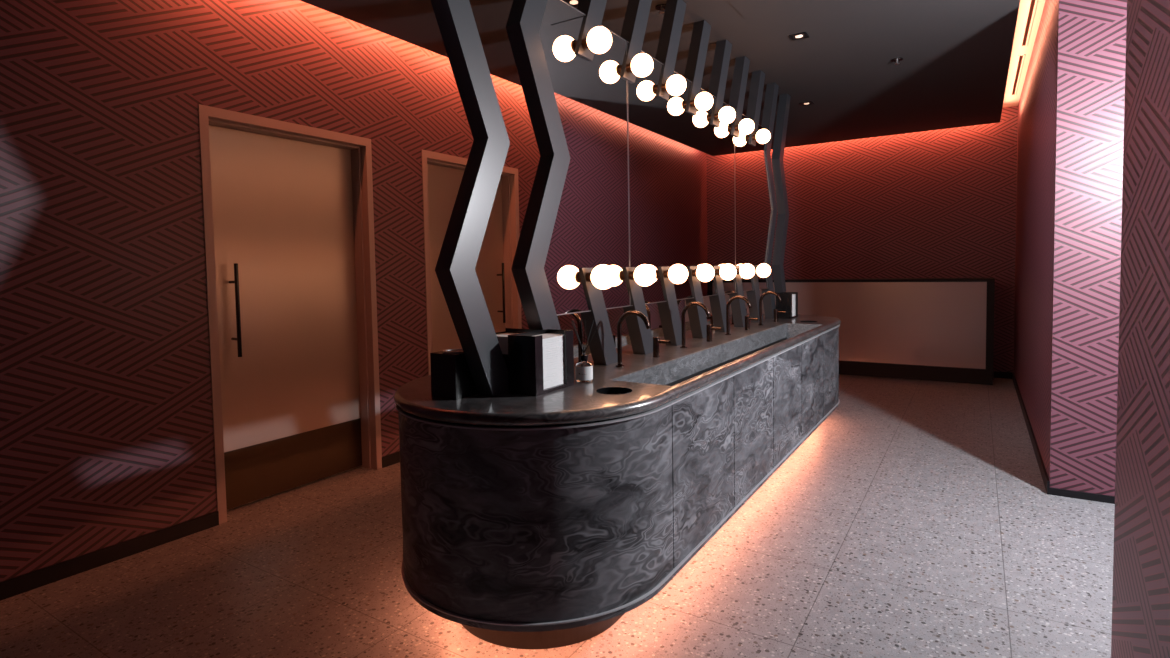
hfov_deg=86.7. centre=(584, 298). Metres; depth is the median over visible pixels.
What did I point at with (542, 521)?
vanity counter
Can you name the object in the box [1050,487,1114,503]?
baseboard
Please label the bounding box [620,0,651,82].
post
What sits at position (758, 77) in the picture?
post
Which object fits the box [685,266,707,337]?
post
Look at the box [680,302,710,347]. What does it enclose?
tap
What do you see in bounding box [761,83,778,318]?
post
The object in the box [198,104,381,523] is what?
door
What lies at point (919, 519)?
floor
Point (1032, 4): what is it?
slot vent
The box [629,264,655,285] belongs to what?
globe light
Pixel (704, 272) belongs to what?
globe light
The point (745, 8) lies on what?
ceiling access panel
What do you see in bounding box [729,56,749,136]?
post
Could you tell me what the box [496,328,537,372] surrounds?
dispenser
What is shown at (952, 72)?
ceiling
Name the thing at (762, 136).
globe light
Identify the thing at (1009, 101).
light strip
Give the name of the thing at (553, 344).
towel stack
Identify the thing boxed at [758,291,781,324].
tap
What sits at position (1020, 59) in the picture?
slot vent
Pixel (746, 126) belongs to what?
globe light
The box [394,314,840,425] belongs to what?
island countertop
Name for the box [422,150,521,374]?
door
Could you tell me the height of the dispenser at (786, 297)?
0.216 m
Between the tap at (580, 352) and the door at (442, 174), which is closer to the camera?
the tap at (580, 352)
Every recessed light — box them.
[563,0,578,7]
[789,32,808,40]
[799,101,813,105]
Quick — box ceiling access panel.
[727,0,818,17]
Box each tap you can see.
[557,313,582,362]
[615,310,650,366]
[645,304,650,328]
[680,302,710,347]
[725,296,751,334]
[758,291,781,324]
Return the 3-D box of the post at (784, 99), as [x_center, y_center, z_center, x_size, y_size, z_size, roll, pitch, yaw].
[1.776,-0.852,5.599,0.070,2.004,0.390,1,3,32]
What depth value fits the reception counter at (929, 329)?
7.20 m
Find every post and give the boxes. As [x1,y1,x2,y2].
[430,0,509,396]
[506,0,569,329]
[576,0,606,60]
[580,268,616,364]
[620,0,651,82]
[623,267,652,354]
[655,0,685,100]
[657,266,681,345]
[684,20,710,114]
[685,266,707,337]
[708,39,731,126]
[709,266,730,331]
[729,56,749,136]
[729,265,746,326]
[746,70,764,145]
[746,265,763,322]
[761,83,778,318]
[771,94,790,292]
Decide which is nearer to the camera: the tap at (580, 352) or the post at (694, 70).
the tap at (580, 352)
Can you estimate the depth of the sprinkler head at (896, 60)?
4.70 m
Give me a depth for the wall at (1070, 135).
3.48 m
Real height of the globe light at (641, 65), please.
0.110 m
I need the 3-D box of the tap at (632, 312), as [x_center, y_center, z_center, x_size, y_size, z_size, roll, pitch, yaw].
[0.219,0.182,2.823,0.182,0.262,0.040,1,3,32]
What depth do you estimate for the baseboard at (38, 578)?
2.91 m
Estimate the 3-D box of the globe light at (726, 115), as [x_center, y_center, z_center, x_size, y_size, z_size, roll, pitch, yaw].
[0.914,-1.197,4.038,0.134,0.110,0.110,1,3,32]
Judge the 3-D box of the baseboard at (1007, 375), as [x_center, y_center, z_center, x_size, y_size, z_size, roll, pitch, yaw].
[4.840,0.880,7.173,0.178,0.075,0.012,1,3,32]
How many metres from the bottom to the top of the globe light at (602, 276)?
0.110 m
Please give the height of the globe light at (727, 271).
0.110 m
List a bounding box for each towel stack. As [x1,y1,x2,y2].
[496,333,517,353]
[534,333,564,388]
[792,294,795,315]
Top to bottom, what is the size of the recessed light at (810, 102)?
0.006 m
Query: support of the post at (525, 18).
on the island countertop
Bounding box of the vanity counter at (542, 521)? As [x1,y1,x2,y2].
[394,309,840,648]
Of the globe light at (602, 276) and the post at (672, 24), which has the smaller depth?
the globe light at (602, 276)
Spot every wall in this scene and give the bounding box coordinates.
[0,0,684,581]
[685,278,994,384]
[770,106,1017,377]
[1014,0,1126,495]
[1111,0,1169,657]
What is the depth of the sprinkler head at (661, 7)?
3.68 m
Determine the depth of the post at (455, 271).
2.15 m
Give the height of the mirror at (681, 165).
1.315 m
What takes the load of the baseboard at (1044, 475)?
attached to the wall at (1070, 135)
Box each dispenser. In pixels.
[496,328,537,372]
[508,329,573,395]
[776,292,797,318]
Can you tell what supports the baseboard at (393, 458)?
attached to the wall at (107, 432)
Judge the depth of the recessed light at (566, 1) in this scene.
3.60 m
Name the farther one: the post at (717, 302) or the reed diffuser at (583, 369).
the post at (717, 302)
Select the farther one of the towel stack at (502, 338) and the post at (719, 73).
the post at (719, 73)
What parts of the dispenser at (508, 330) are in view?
casing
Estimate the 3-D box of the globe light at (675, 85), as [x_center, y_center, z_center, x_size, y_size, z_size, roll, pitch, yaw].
[0.483,-1.156,3.357,0.134,0.110,0.110,1,3,32]
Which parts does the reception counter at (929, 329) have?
frame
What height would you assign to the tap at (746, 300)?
0.262 m
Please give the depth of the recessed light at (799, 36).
4.19 m
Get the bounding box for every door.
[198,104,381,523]
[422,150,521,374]
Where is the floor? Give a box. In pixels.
[0,374,1114,657]
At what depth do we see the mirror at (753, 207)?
4.77 m
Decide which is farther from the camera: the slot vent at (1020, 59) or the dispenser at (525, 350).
the slot vent at (1020, 59)
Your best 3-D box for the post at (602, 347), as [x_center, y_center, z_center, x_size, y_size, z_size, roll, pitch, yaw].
[0.047,0.084,2.883,0.070,0.460,0.320,1,3,32]
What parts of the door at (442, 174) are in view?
panel, handle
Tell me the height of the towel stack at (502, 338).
0.185 m
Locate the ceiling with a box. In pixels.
[300,0,1019,148]
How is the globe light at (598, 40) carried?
attached to the post at (594, 10)
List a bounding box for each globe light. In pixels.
[581,26,611,53]
[586,264,615,288]
[626,53,653,76]
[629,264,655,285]
[661,74,685,95]
[663,264,687,283]
[690,92,712,110]
[692,264,714,281]
[714,106,735,123]
[715,264,736,279]
[735,118,753,134]
[736,264,754,278]
[752,129,770,143]
[755,263,770,277]
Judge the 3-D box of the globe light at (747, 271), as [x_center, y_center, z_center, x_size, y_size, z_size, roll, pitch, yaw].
[1.147,-0.199,4.428,0.134,0.110,0.110,1,3,32]
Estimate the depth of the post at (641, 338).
3.21 m
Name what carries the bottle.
attached to the reed diffuser at (583, 369)
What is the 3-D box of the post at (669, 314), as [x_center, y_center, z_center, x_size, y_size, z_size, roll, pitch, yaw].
[0.478,0.043,3.564,0.070,0.460,0.320,1,3,32]
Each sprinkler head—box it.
[655,4,665,13]
[891,57,902,64]
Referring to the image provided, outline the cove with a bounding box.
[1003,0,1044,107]
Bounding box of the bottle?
[576,360,592,381]
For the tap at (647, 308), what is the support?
on the island countertop
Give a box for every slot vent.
[1010,54,1024,95]
[1020,0,1037,47]
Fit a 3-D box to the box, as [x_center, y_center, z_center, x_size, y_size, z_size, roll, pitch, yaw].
[-0.473,0.270,2.273,0.123,0.165,0.132,1,3,32]
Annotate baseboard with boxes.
[0,511,218,600]
[382,451,399,467]
[994,371,1011,378]
[1012,372,1049,494]
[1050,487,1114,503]
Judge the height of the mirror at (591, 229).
1.315 m
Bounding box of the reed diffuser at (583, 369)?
[571,320,599,381]
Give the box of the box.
[430,349,477,399]
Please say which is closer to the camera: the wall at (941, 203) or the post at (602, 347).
the post at (602, 347)
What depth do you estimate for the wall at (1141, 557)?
1.74 m
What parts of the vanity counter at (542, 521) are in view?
cladding panel, trim, trim, mixer handle, lever, cladding panel, mixer handle, mixer handle, lever, mixer handle, cladding panel, mixer handle, cladding panel, cladding panel, cladding panel, cladding panel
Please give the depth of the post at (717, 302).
4.22 m
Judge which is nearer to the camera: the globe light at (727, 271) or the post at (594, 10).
the post at (594, 10)
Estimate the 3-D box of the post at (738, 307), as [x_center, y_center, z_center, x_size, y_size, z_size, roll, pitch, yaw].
[1.124,-0.018,4.586,0.070,0.460,0.320,1,3,32]
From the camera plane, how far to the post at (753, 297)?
4.90 m
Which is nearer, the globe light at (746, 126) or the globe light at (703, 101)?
the globe light at (703, 101)
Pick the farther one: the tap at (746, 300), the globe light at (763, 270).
the globe light at (763, 270)
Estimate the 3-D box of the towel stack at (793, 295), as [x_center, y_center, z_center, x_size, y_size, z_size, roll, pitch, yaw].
[1.761,0.055,5.401,0.105,0.186,0.228,1,3,32]
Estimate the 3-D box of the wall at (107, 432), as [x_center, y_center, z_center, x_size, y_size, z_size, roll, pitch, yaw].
[-1.169,-0.416,4.862,0.250,3.100,11.000,1,3,32]
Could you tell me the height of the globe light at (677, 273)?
0.110 m
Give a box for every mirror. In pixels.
[539,0,629,315]
[626,41,735,305]
[735,109,771,292]

